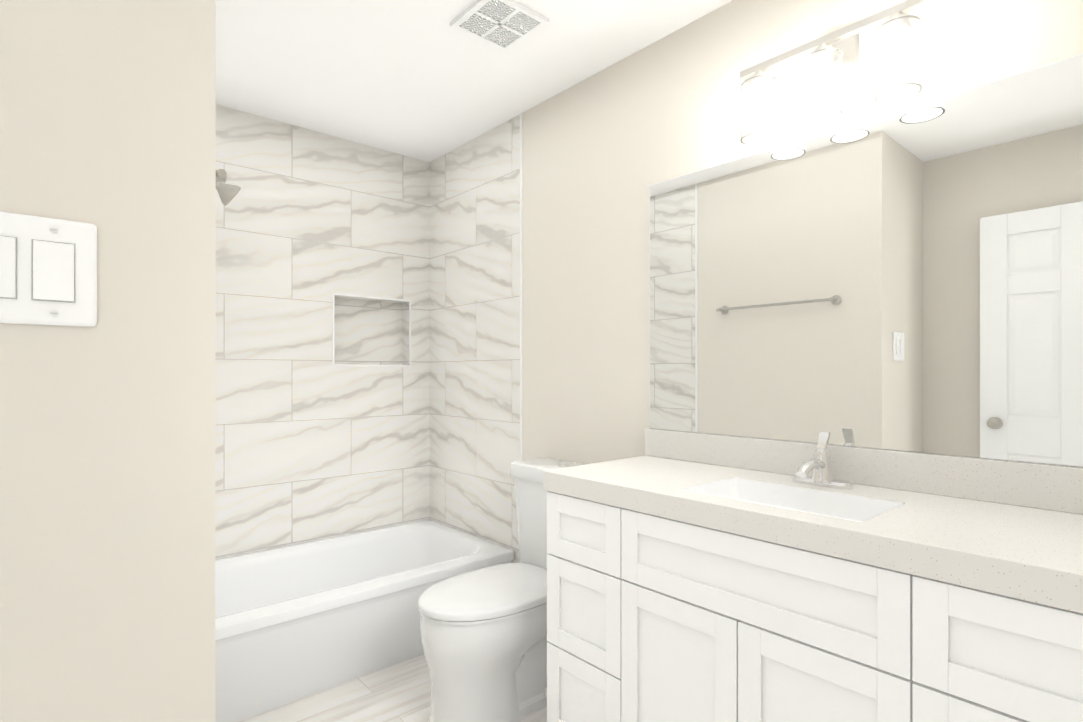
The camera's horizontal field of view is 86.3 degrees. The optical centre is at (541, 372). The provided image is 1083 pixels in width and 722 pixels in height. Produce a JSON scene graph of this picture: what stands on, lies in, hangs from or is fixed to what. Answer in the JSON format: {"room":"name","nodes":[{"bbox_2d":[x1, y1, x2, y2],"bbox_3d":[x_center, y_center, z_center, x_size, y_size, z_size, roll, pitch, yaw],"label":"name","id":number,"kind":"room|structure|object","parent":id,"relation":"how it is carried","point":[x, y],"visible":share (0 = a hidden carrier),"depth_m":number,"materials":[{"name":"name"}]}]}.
{"room":"bathroom","nodes":[
{"label":"bathroom","id":0,"kind":"room"},
{"bbox_2d":[0,0,215,721],"bbox_3d":[-0.819,-0.004,0.769,0.660,2.440,0.120,0,0,-41],"label":"wall","id":1,"kind":"structure","parent":0,"point":[107,437],"depth_m":0.85,"materials":[{"name":"beige paint"}]},
{"bbox_2d":[0,212,96,326],"bbox_3d":[-0.701,-0.141,0.783,0.156,0.148,0.012,0,0,-41],"label":"light switch","id":2,"kind":"object","parent":1,"relation":"attached to","point":[48,271],"visible":1,"depth_m":0.80,"materials":[{"name":"white plastic"}]},
{"bbox_2d":[215,104,429,558],"bbox_3d":[-1.297,-0.003,2.861,1.620,2.440,0.123,0,0,-41],"label":"wall","id":3,"kind":"structure","parent":0,"point":[322,380],"depth_m":2.92,"materials":[{"name":"tile"}]},
{"bbox_2d":[237,654,546,721],"bbox_3d":[-0.407,1.267,1.435,2.400,0.100,3.440,0,0,-41],"label":"floor","id":4,"kind":"structure","parent":0,"point":[400,692],"depth_m":2.13,"materials":[{"name":"beige tile"}]},
{"bbox_2d":[215,519,513,721],"bbox_3d":[-0.946,1.030,2.551,1.496,0.375,0.808,0,0,-41],"label":"bathtub","id":5,"kind":"object","parent":4,"relation":"on","point":[293,622],"visible":0.48,"depth_m":2.35,"materials":[{"name":"white ceramic"}]},
{"bbox_2d":[418,458,585,721],"bbox_3d":[-0.109,0.794,2.162,0.750,0.846,0.492,0,0,-41],"label":"toilet","id":6,"kind":"object","parent":4,"relation":"on","point":[484,637],"visible":0.69,"depth_m":1.98,"materials":[{"name":"white ceramic"}]},
{"bbox_2d":[543,484,1082,721],"bbox_3d":[0.711,0.791,1.405,0.518,0.850,1.520,0,0,-41],"label":"bathroom vanity","id":7,"kind":"object","parent":4,"relation":"on","point":[697,577],"depth_m":1.26,"materials":[{"name":"white paint"}]},
{"bbox_2d":[543,456,1082,603],"bbox_3d":[0.708,0.342,1.404,0.524,0.072,1.538,0,0,-41],"label":"countertop","id":8,"kind":"structure","parent":7,"relation":"on","point":[1019,547],"depth_m":1.20,"materials":[{"name":"beige stone"}]},
{"bbox_2d":[683,476,906,519],"bbox_3d":[0.611,0.400,1.443,0.267,0.184,0.447,0,0,-41],"label":"sink","id":9,"kind":"object","parent":8,"relation":"in","point":[853,505],"depth_m":1.55,"materials":[{"name":"white ceramic"}]},
{"bbox_2d":[787,432,858,487],"bbox_3d":[0.731,0.235,1.549,0.162,0.142,0.156,0,0,-41],"label":"faucet","id":10,"kind":"object","parent":8,"relation":"on","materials":[{"name":"silver metal"}]},
{"bbox_2d":[216,0,731,161],"bbox_3d":[-0.407,-1.273,1.437,2.400,0.100,3.440,0,0,-41],"label":"ceiling","id":11,"kind":"structure","parent":0,"point":[423,80],"depth_m":2.27,"materials":[{"name":"white paint"}]},
{"bbox_2d":[450,0,548,51],"bbox_3d":[-0.146,-1.216,2.007,0.244,0.012,0.244,0,0,-41],"label":"ceiling vent","id":12,"kind":"object","parent":11,"relation":"in","point":[505,25],"visible":1,"depth_m":2.00,"materials":[{"name":"white"}]},
{"bbox_2d":[430,0,1082,562],"bbox_3d":[0.449,-0.003,2.187,0.124,2.440,3.440,0,0,-41],"label":"wall","id":13,"kind":"structure","parent":0,"point":[538,280],"depth_m":2.38,"materials":[{"name":"beige paint"}]},
{"bbox_2d":[740,0,924,144],"bbox_3d":[0.786,-0.831,1.598,0.151,0.265,0.480,0,0,-41],"label":"sconce","id":14,"kind":"object","parent":13,"relation":"attached to","point":[829,65],"visible":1,"depth_m":1.54,"materials":[{"name":"white glass"}]},
{"bbox_2d":[645,428,1082,511],"bbox_3d":[0.897,0.256,1.570,0.020,0.100,1.538,0,0,-41],"label":"backsplash","id":15,"kind":"structure","parent":13,"relation":"attached to","point":[1035,485],"depth_m":1.49,"materials":[{"name":"beige stone"}]},
{"bbox_2d":[649,54,1082,466],"bbox_3d":[0.906,-0.245,1.571,0.005,0.900,1.528,0,0,-41],"label":"mirror","id":16,"kind":"object","parent":13,"relation":"attached to","point":[909,278],"visible":1,"depth_m":1.53,"materials":[{"name":"clear mirror"}]},
{"bbox_3d":[-1.237,-0.003,1.659,0.124,2.440,1.770,0,0,-41],"label":"wall","id":17,"kind":"structure","parent":0,"visible":0},
{"bbox_2d":[216,169,226,185],"bbox_3d":[-0.869,-0.388,1.377,0.066,0.052,0.712,0,0,-41],"label":"shower arm","id":18,"kind":"object","parent":17,"relation":"attached to","point":[221,175],"visible":0.19,"depth_m":1.13,"materials":[{"name":"silver metal"}]},
{"bbox_2d":[216,182,240,205],"bbox_3d":[-1.385,-0.769,2.228,0.410,0.191,0.100,0,0,-41],"label":"shower head","id":19,"kind":"object","parent":18,"relation":"attached to","point":[227,193],"visible":0.38,"depth_m":2.30}
]}

